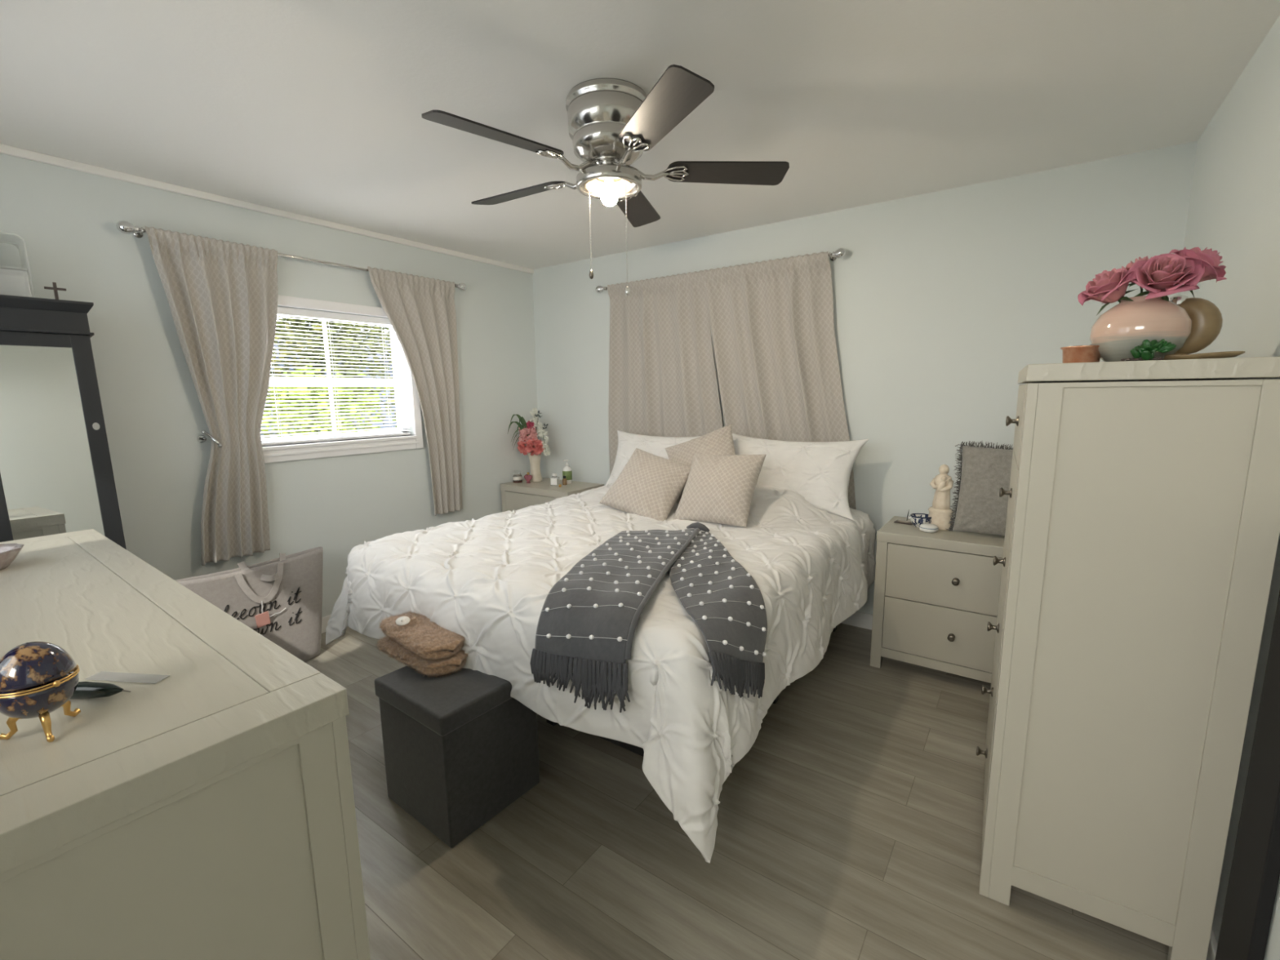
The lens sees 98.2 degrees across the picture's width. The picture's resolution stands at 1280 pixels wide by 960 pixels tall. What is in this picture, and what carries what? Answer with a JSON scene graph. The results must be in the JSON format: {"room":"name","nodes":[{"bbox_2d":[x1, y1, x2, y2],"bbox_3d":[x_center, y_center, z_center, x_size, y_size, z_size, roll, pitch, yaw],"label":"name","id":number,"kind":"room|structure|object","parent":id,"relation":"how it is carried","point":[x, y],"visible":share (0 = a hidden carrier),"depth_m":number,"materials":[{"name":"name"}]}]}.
{"room":"bedroom","nodes":[
{"label":"bedroom","id":0,"kind":"room"},
{"bbox_2d":[0,153,538,617],"bbox_3d":[-1.977,-0.287,3.325,0.150,2.440,3.920,6,11,35],"label":"wall","id":1,"kind":"structure","parent":0,"point":[58,224],"depth_m":2.85,"materials":[{"name":"white paint"}]},
{"bbox_2d":[196,430,222,448],"bbox_3d":[-2.187,-0.208,2.811,0.125,0.091,0.044,2,9,15],"label":"tieback","id":2,"kind":"object","parent":1,"relation":"attached to","point":[201,438],"visible":1,"depth_m":2.80,"materials":[{"name":"silver metal"}]},
{"bbox_2d":[0,143,533,273],"bbox_3d":[-1.921,-1.468,3.089,0.022,0.034,3.620,6,11,35],"label":"trim","id":3,"kind":"structure","parent":1,"relation":"attached to","point":[5,149],"depth_m":2.80,"materials":[{"name":"white paint"}]},
{"bbox_2d":[115,220,466,290],"bbox_3d":[-1.802,-1.255,3.225,0.096,0.056,1.874,6,11,35],"label":"curtain rod","id":4,"kind":"object","parent":1,"relation":"attached to","point":[124,227],"visible":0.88,"depth_m":3.01,"materials":[{"name":"silver metal"}]},
{"bbox_2d":[145,226,278,565],"bbox_3d":[-2.104,-0.398,2.883,0.071,1.620,0.549,6,11,35],"label":"curtain","id":5,"kind":"object","parent":4,"relation":"hanging from","point":[222,296],"visible":0.99,"depth_m":2.86,"materials":[{"name":"beige fabric"}]},
{"bbox_2d":[367,266,462,515],"bbox_3d":[-1.482,-0.544,3.765,0.056,1.620,0.642,6,11,35],"label":"curtain","id":6,"kind":"object","parent":4,"relation":"hanging from","point":[420,311],"visible":1,"depth_m":3.83,"materials":[{"name":"beige fabric"}]},
{"bbox_2d":[321,614,331,633],"bbox_3d":[-1.896,0.878,3.461,0.014,0.095,3.620,6,11,35],"label":"baseboard","id":7,"kind":"structure","parent":1,"relation":"attached to","point":[325,620],"depth_m":3.40,"materials":[{"name":"white"}]},
{"bbox_2d":[261,294,423,463],"bbox_3d":[-1.869,-0.609,3.386,0.165,0.915,1.060,6,11,35],"label":"window","id":8,"kind":"structure","parent":1,"relation":"in","point":[277,453],"depth_m":3.41,"materials":[{"name":"white plastic"}]},
{"bbox_2d":[260,306,410,445],"bbox_3d":[-1.856,-0.626,3.375,0.047,0.764,0.934,6,11,35],"label":"blind","id":9,"kind":"object","parent":8,"relation":"attached to","point":[281,310],"visible":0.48,"depth_m":3.34,"materials":[{"name":"white plastic"}]},
{"bbox_2d":[0,0,1279,269],"bbox_3d":[-0.325,-1.388,1.962,4.230,0.120,3.920,6,11,35],"label":"ceiling","id":10,"kind":"structure","parent":0,"point":[314,108],"depth_m":1.89,"materials":[{"name":"white paint"}]},
{"bbox_2d":[422,64,789,296],"bbox_3d":[-0.146,-0.996,1.997,1.214,0.668,1.245,6,11,35],"label":"ceiling fan","id":11,"kind":"object","parent":10,"relation":"hanging from","point":[611,122],"visible":1,"depth_m":1.84,"materials":[{"name":"silver metal"}]},
{"bbox_2d":[604,177,613,182],"bbox_3d":[-0.110,-1.073,1.972,0.034,0.018,0.034,6,11,35],"label":"socket","id":12,"kind":"object","parent":11,"relation":"attached to","point":[606,180],"depth_m":1.96,"materials":[{"name":"grey metal"}]},
{"bbox_2d":[304,622,1168,959],"bbox_3d":[-0.295,1.131,2.358,4.230,0.100,3.920,6,11,35],"label":"floor","id":13,"kind":"structure","parent":0,"point":[850,827],"depth_m":1.74,"materials":[{"name":"brown wood"}]},
{"bbox_2d":[0,294,126,549],"bbox_3d":[-2.419,0.193,2.296,0.321,1.822,0.418,6,11,38],"label":"armoire","id":14,"kind":"object","parent":13,"relation":"on","point":[56,473],"visible":0.52,"depth_m":2.21,"materials":[{"name":"black paint"}]},
{"bbox_2d":[0,344,105,540],"bbox_3d":[-2.348,0.203,2.241,0.008,1.460,0.254,3,9,38],"label":"mirror","id":15,"kind":"object","parent":14,"relation":"attached to","point":[51,482],"depth_m":2.20,"materials":[{"name":"clear glass"}]},
{"bbox_2d":[44,282,66,299],"bbox_3d":[-2.356,-0.753,2.235,0.024,0.085,0.062,6,11,38],"label":"cross","id":16,"kind":"object","parent":14,"relation":"on","point":[55,287],"visible":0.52,"depth_m":2.23,"materials":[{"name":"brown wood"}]},
{"bbox_2d":[0,528,370,959],"bbox_3d":[-1.389,0.766,1.349,1.918,0.960,0.558,6,11,36],"label":"dresser","id":17,"kind":"object","parent":13,"relation":"on","point":[203,810],"visible":1,"depth_m":0.82,"materials":[{"name":"beige wood"}]},
{"bbox_2d":[0,543,24,570],"bbox_3d":[-1.835,0.226,1.541,0.173,0.057,0.173,6,11,35],"label":"glass dish","id":18,"kind":"object","parent":17,"relation":"on","point":[9,553],"visible":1,"depth_m":1.56,"materials":[{"name":"glass"}]},
{"bbox_2d":[0,640,80,742],"bbox_3d":[-0.850,0.294,0.782,0.094,0.135,0.090,2,9,15],"label":"egg","id":19,"kind":"object","parent":17,"relation":"on","point":[37,678],"visible":1,"depth_m":0.76,"materials":[{"name":"blue ceramic"}]},
{"bbox_2d":[70,681,130,699],"bbox_3d":[-0.875,0.334,0.879,0.132,0.027,0.027,-1,9,0],"label":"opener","id":20,"kind":"object","parent":17,"relation":"on","point":[85,690],"visible":0.63,"depth_m":0.87,"materials":[{"name":"black"}]},
{"bbox_2d":[175,546,323,662],"bbox_3d":[-1.985,0.713,2.901,0.188,0.596,0.676,5,11,33],"label":"tote bag","id":21,"kind":"object","parent":13,"relation":"on","point":[280,598],"visible":0.72,"depth_m":2.92,"materials":[{"name":"grey fabric"}]},
{"bbox_2d":[374,665,539,848],"bbox_3d":[-0.643,0.909,1.994,0.406,0.460,0.396,6,11,37],"label":"storage ottoman","id":22,"kind":"object","parent":13,"relation":"on","point":[459,749],"visible":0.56,"depth_m":1.84,"materials":[{"name":"grey fabric"}]},
{"bbox_2d":[374,610,468,677],"bbox_3d":[-0.804,0.590,2.074,0.446,0.147,0.231,6,11,37],"label":"blanket","id":23,"kind":"object","parent":22,"relation":"on","point":[415,642],"visible":0.91,"depth_m":1.98,"materials":[{"name":"beige fabric"}]},
{"bbox_2d":[500,477,604,511],"bbox_3d":[-0.703,0.392,4.429,0.724,0.725,0.454,6,11,35],"label":"nightstand","id":24,"kind":"object","parent":13,"relation":"on","point":[516,496],"visible":0.16,"depth_m":4.29,"materials":[{"name":"beige wood"}]},
{"bbox_2d":[512,469,522,483],"bbox_3d":[-0.991,-0.032,4.480,0.076,0.103,0.076,6,11,35],"label":"jar","id":25,"kind":"object","parent":24,"relation":"on","point":[517,477],"visible":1,"depth_m":4.45,"materials":[{"name":"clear glass"}]},
{"bbox_2d":[524,471,532,483],"bbox_3d":[-0.895,-0.019,4.438,0.080,0.088,0.036,6,11,35],"label":"bottle","id":26,"kind":"object","parent":24,"relation":"on","point":[527,477],"visible":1,"depth_m":4.43,"materials":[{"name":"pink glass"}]},
{"bbox_2d":[527,450,542,481],"bbox_3d":[-0.857,-0.119,4.531,0.140,0.256,0.140,6,11,35],"label":"flower vase","id":27,"kind":"object","parent":24,"relation":"on","point":[535,460],"visible":0.7,"depth_m":4.50,"materials":[{"name":"beige ceramic"}]},
{"bbox_2d":[507,413,529,450],"bbox_3d":[-0.955,-0.349,4.461,0.214,0.361,0.023,-3,9,-15],"label":"leaf","id":28,"kind":"object","parent":27,"relation":"in","point":[522,420],"visible":0.64,"depth_m":4.45,"materials":[{"name":"green plant"}]},
{"bbox_2d":[517,436,528,454],"bbox_3d":[-0.926,-0.248,4.511,0.161,0.239,0.156,6,11,35],"label":"flower","id":29,"kind":"object","parent":27,"relation":"in","point":[522,446],"visible":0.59,"depth_m":4.46,"materials":[{"name":"pink plant"}]},
{"bbox_2d":[518,426,537,442],"bbox_3d":[-0.901,-0.281,4.494,0.161,0.310,0.160,6,11,35],"label":"flower","id":30,"kind":"object","parent":27,"relation":"in","point":[523,433],"visible":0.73,"depth_m":4.44,"materials":[{"name":"pink plant"}]},
{"bbox_2d":[526,420,535,430],"bbox_3d":[-0.880,-0.308,4.516,0.101,0.355,0.101,6,11,35],"label":"flower","id":31,"kind":"object","parent":27,"relation":"in","point":[529,424],"visible":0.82,"depth_m":4.46,"materials":[{"name":"pink plant"}]},
{"bbox_2d":[526,434,537,447],"bbox_3d":[-0.864,-0.247,4.461,0.091,0.252,0.090,6,11,35],"label":"flower","id":32,"kind":"object","parent":27,"relation":"in","point":[531,437],"visible":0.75,"depth_m":4.43,"materials":[{"name":"pink plant"}]},
{"bbox_2d":[529,407,539,433],"bbox_3d":[-0.849,-0.368,4.502,0.086,0.437,0.080,6,11,35],"label":"blossom","id":33,"kind":"object","parent":27,"relation":"in","point":[534,410],"visible":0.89,"depth_m":4.47,"materials":[{"name":"white plant"}]},
{"bbox_2d":[525,437,545,456],"bbox_3d":[-0.839,-0.232,4.456,0.152,0.223,0.154,6,11,35],"label":"flower","id":34,"kind":"object","parent":27,"relation":"in","point":[537,449],"visible":0.98,"depth_m":4.42,"materials":[{"name":"pink plant"}]},
{"bbox_2d":[531,410,548,438],"bbox_3d":[-0.807,-0.367,4.455,0.188,0.390,0.066,3,10,22],"label":"leaf sprig","id":35,"kind":"object","parent":27,"relation":"in","point":[540,416],"visible":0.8,"depth_m":4.43,"materials":[{"name":"green plant"}]},
{"bbox_2d":[533,419,550,456],"bbox_3d":[-0.794,-0.313,4.452,0.166,0.342,0.076,6,11,35],"label":"blossom","id":36,"kind":"object","parent":27,"relation":"in","point":[543,433],"visible":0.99,"depth_m":4.42,"materials":[{"name":"white plant"}]},
{"bbox_2d":[551,473,557,484],"bbox_3d":[-0.659,-0.002,4.283,0.068,0.098,0.034,3,10,20],"label":"perfume bottle","id":37,"kind":"object","parent":24,"relation":"on","point":[553,481],"visible":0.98,"depth_m":4.27,"materials":[{"name":"white glass"}]},
{"bbox_2d":[562,475,566,484],"bbox_3d":[-0.590,0.002,4.335,0.034,0.071,0.034,6,11,35],"label":"bottle","id":38,"kind":"object","parent":24,"relation":"on","point":[564,480],"visible":1,"depth_m":4.32,"materials":[{"name":"brown glass"}]},
{"bbox_2d":[562,459,572,484],"bbox_3d":[-0.579,-0.068,4.402,0.076,0.189,0.076,6,11,35],"label":"lotion bottle","id":39,"kind":"object","parent":24,"relation":"on","point":[566,470],"visible":0.92,"depth_m":4.38,"materials":[{"name":"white plastic"}]},
{"bbox_2d":[546,626,836,756],"bbox_3d":[0.019,0.628,2.956,1.580,0.700,2.040,6,11,35],"label":"bed","id":40,"kind":"object","parent":13,"relation":"on","point":[633,748],"visible":0.02,"depth_m":1.78,"materials":[{"name":"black fabric"}]},
{"bbox_2d":[325,481,875,863],"bbox_3d":[-0.044,0.451,2.810,1.998,0.706,2.153,6,11,35],"label":"duvet","id":41,"kind":"object","parent":40,"relation":"on","point":[488,580],"visible":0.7,"depth_m":2.07,"materials":[{"name":"white fabric"}]},
{"bbox_2d":[599,448,691,521],"bbox_3d":[0.047,0.034,3.158,0.490,0.394,0.308,6,11,36],"label":"throw cushion","id":42,"kind":"object","parent":41,"relation":"on","point":[649,485],"visible":0.9,"depth_m":3.08,"materials":[{"name":"beige fabric"}]},
{"bbox_2d":[529,522,767,712],"bbox_3d":[0.133,0.458,2.088,0.712,0.351,1.182,2,9,17],"label":"throw blanket","id":43,"kind":"object","parent":41,"relation":"on","point":[590,616],"visible":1,"depth_m":1.73,"materials":[{"name":"grey fabric"}]},
{"bbox_2d":[604,430,701,485],"bbox_3d":[0.134,-0.116,3.717,0.840,0.403,0.225,5,11,34],"label":"pillow","id":44,"kind":"object","parent":41,"relation":"on","point":[628,442],"visible":0.33,"depth_m":3.79,"materials":[{"name":"white fabric"}]},
{"bbox_2d":[665,423,735,503],"bbox_3d":[0.377,-0.083,3.264,0.536,0.487,0.251,2,9,17],"label":"throw cushion","id":45,"kind":"object","parent":41,"relation":"on","point":[719,442],"visible":0.4,"depth_m":3.25,"materials":[{"name":"beige fabric"}]},
{"bbox_2d":[673,453,765,527],"bbox_3d":[0.416,0.044,2.935,0.459,0.364,0.277,6,11,37],"label":"throw cushion","id":46,"kind":"object","parent":41,"relation":"on","point":[718,489],"visible":0.99,"depth_m":2.85,"materials":[{"name":"beige fabric"}]},
{"bbox_2d":[732,433,868,520],"bbox_3d":[0.837,-0.047,3.227,0.879,0.434,0.245,7,12,39],"label":"pillow","id":47,"kind":"object","parent":41,"relation":"on","point":[820,473],"visible":0.65,"depth_m":3.06,"materials":[{"name":"white fabric"}]},
{"bbox_2d":[870,515,1004,683],"bbox_3d":[1.609,0.620,2.803,0.724,0.725,0.454,6,11,35],"label":"nightstand","id":48,"kind":"object","parent":13,"relation":"on","point":[936,594],"visible":0.61,"depth_m":2.69,"materials":[{"name":"beige wood"}]},
{"bbox_2d":[893,509,912,524],"bbox_3d":[1.416,0.194,2.959,0.090,0.072,0.060,8,12,43],"label":"tray","id":49,"kind":"object","parent":48,"relation":"on","point":[902,522],"visible":0.9,"depth_m":2.95,"materials":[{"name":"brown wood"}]},
{"bbox_2d":[907,513,931,528],"bbox_3d":[1.458,0.212,2.873,0.105,0.061,0.105,-6,10,-30],"label":"bowl","id":50,"kind":"object","parent":48,"relation":"on","point":[917,519],"visible":0.8,"depth_m":2.85,"materials":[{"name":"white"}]},
{"bbox_2d":[919,523,938,533],"bbox_3d":[1.450,0.239,2.781,0.086,0.037,0.086,6,11,35],"label":"lidded dish","id":51,"kind":"object","parent":48,"relation":"on","point":[926,527],"visible":1,"depth_m":2.75,"materials":[{"name":"white ceramic"}]},
{"bbox_2d":[928,464,953,530],"bbox_3d":[1.536,0.085,2.817,0.099,0.330,0.122,-7,11,-34],"label":"figurine","id":52,"kind":"object","parent":48,"relation":"on","point":[940,512],"visible":0.98,"depth_m":2.79,"materials":[{"name":"beige ceramic"}]},
{"bbox_2d":[946,440,1013,536],"bbox_3d":[1.747,0.049,2.628,0.490,0.456,0.163,6,11,35],"label":"cushion","id":53,"kind":"object","parent":48,"relation":"on","point":[979,507],"visible":0.54,"depth_m":2.66,"materials":[{"name":"grey fabric"}]},
{"bbox_2d":[976,356,1279,959],"bbox_3d":[1.334,0.418,1.652,0.496,1.488,0.714,5,11,32],"label":"chest","id":54,"kind":"object","parent":13,"relation":"on","point":[1142,532],"visible":1,"depth_m":1.33,"materials":[{"name":"beige wood"}]},
{"bbox_2d":[1060,344,1100,363],"bbox_3d":[1.154,-0.327,1.447,0.092,0.051,0.092,6,11,35],"label":"copper pot","id":55,"kind":"object","parent":54,"relation":"on","point":[1082,353],"visible":0.85,"depth_m":1.42,"materials":[{"name":"brown metal"}]},
{"bbox_2d":[1089,295,1192,361],"bbox_3d":[1.247,-0.373,1.385,0.190,0.158,0.190,6,11,35],"label":"ceramic vase","id":56,"kind":"object","parent":54,"relation":"on","point":[1125,326],"visible":0.82,"depth_m":1.33,"materials":[{"name":"pink ceramic"}]},
{"bbox_2d":[1077,267,1137,315],"bbox_3d":[1.177,-0.438,1.396,0.121,0.184,0.128,6,11,35],"label":"rose","id":57,"kind":"object","parent":56,"relation":"in","point":[1108,287],"visible":0.99,"depth_m":1.37,"materials":[{"name":"pink plant"}]},
{"bbox_2d":[1121,255,1151,296],"bbox_3d":[1.260,-0.454,1.402,0.101,0.214,0.101,6,11,35],"label":"rose","id":58,"kind":"object","parent":56,"relation":"in","point":[1128,266],"visible":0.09,"depth_m":1.39,"materials":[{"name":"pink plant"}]},
{"bbox_2d":[1124,253,1204,301],"bbox_3d":[1.248,-0.438,1.325,0.120,0.206,0.135,-8,11,-39],"label":"rose","id":59,"kind":"object","parent":56,"relation":"in","point":[1163,275],"visible":0.99,"depth_m":1.30,"materials":[{"name":"pink plant"}]},
{"bbox_2d":[1168,247,1226,297],"bbox_3d":[1.319,-0.448,1.332,0.126,0.220,0.120,-5,10,-25],"label":"rose","id":60,"kind":"object","parent":56,"relation":"in","point":[1210,259],"visible":0.44,"depth_m":1.28,"materials":[{"name":"pink plant"}]},
{"bbox_2d":[1120,338,1177,361],"bbox_3d":[1.196,-0.305,1.304,0.093,0.049,0.047,2,9,16],"label":"sprig","id":61,"kind":"object","parent":54,"relation":"on","point":[1146,351],"visible":0.99,"depth_m":1.29,"materials":[{"name":"green plant"}]},
{"bbox_2d":[1162,351,1244,359],"bbox_3d":[1.325,-0.298,1.348,0.204,0.020,0.110,6,11,35],"label":"tray","id":62,"kind":"object","parent":54,"relation":"on","point":[1230,353],"visible":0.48,"depth_m":1.29,"materials":[{"name":"beige wood"}]},
{"bbox_2d":[1168,295,1222,355],"bbox_3d":[1.361,-0.377,1.365,0.102,0.154,0.072,6,11,35],"label":"vase","id":63,"kind":"object","parent":62,"relation":"on","point":[1206,318],"visible":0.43,"depth_m":1.34,"materials":[{"name":"brown ceramic"}]},
{"bbox_2d":[532,141,1197,614],"bbox_3d":[0.776,-0.376,3.681,3.930,2.440,0.150,6,11,35],"label":"wall","id":64,"kind":"structure","parent":0,"point":[942,298],"depth_m":2.98,"materials":[{"name":"white paint"}]},
{"bbox_2d":[595,248,846,293],"bbox_3d":[0.424,-1.344,3.619,1.804,0.056,0.096,6,11,35],"label":"curtain rod","id":65,"kind":"object","parent":64,"relation":"attached to","point":[839,253],"visible":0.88,"depth_m":3.12,"materials":[{"name":"silver metal"}]},
{"bbox_2d":[607,270,723,475],"bbox_3d":[0.176,-0.589,3.921,1.030,1.620,0.072,6,11,35],"label":"curtain","id":66,"kind":"object","parent":65,"relation":"hanging from","point":[663,382],"visible":0.68,"depth_m":3.91,"materials":[{"name":"beige fabric"}]},
{"bbox_2d":[701,251,856,509],"bbox_3d":[0.848,-0.523,3.451,1.044,1.620,0.072,6,11,35],"label":"curtain","id":67,"kind":"object","parent":65,"relation":"hanging from","point":[772,322],"visible":0.62,"depth_m":3.41,"materials":[{"name":"beige fabric"}]},
{"bbox_2d":[841,611,872,630],"bbox_3d":[0.749,0.794,3.793,3.916,0.095,0.014,6,11,35],"label":"baseboard","id":68,"kind":"structure","parent":64,"relation":"attached to","point":[861,620],"depth_m":3.37,"materials":[{"name":"white"}]},
{"bbox_2d":[1177,15,1279,959],"bbox_3d":[1.357,0.039,0.996,0.150,2.440,3.920,6,11,35],"label":"wall","id":69,"kind":"structure","parent":0,"point":[1233,211],"depth_m":1.60,"materials":[{"name":"white paint"}]},
{"bbox_2d":[1206,926,1217,959],"bbox_3d":[1.300,1.192,1.220,0.014,0.095,3.606,6,11,35],"label":"baseboard","id":70,"kind":"structure","parent":69,"relation":"attached to","point":[1212,947],"depth_m":1.34,"materials":[{"name":"white wood"}]},
{"bbox_2d":[1214,591,1279,959],"bbox_3d":[1.289,0.674,1.141,0.022,1.140,0.165,6,11,35],"label":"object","id":71,"kind":"object","parent":69,"relation":"attached to","point":[1255,872],"visible":1,"depth_m":1.14,"materials":[{"name":"black"}]},
{"label":"outside","id":72,"kind":"structure","parent":0,"visible":0},
{"bbox_3d":[-8.381,0.414,8.402,15.700,0.130,21.000,6,11,35],"label":"lawn","id":73,"kind":"structure","parent":72,"visible":0},
{"bbox_2d":[263,315,322,438],"bbox_3d":[-5.643,-1.159,6.063,3.161,3.648,4.330,6,11,35],"label":"shade tree","id":74,"kind":"object","parent":73,"relation":"on","point":[318,326],"visible":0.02,"depth_m":7.32,"materials":[{"name":"green plant"}]},
{"bbox_2d":[260,362,397,438],"bbox_3d":[-3.756,-0.463,6.862,1.538,1.915,3.080,6,11,35],"label":"bush","id":75,"kind":"object","parent":73,"relation":"on","point":[310,366],"visible":0.3,"depth_m":6.52,"materials":[{"name":"green plant"}]},
{"bbox_2d":[260,327,397,438],"bbox_3d":[-11.047,-2.257,13.585,2.800,3.600,12.800,6,11,35],"label":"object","id":76,"kind":"structure","parent":73,"relation":"on","point":[274,345],"depth_m":16.53,"materials":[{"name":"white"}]},
{"bbox_2d":[264,315,396,437],"bbox_3d":[-5.396,-1.947,9.609,3.148,4.095,4.427,6,11,35],"label":"shade tree","id":77,"kind":"object","parent":73,"relation":"on","point":[335,323],"visible":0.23,"depth_m":9.20,"materials":[{"name":"green plant"}]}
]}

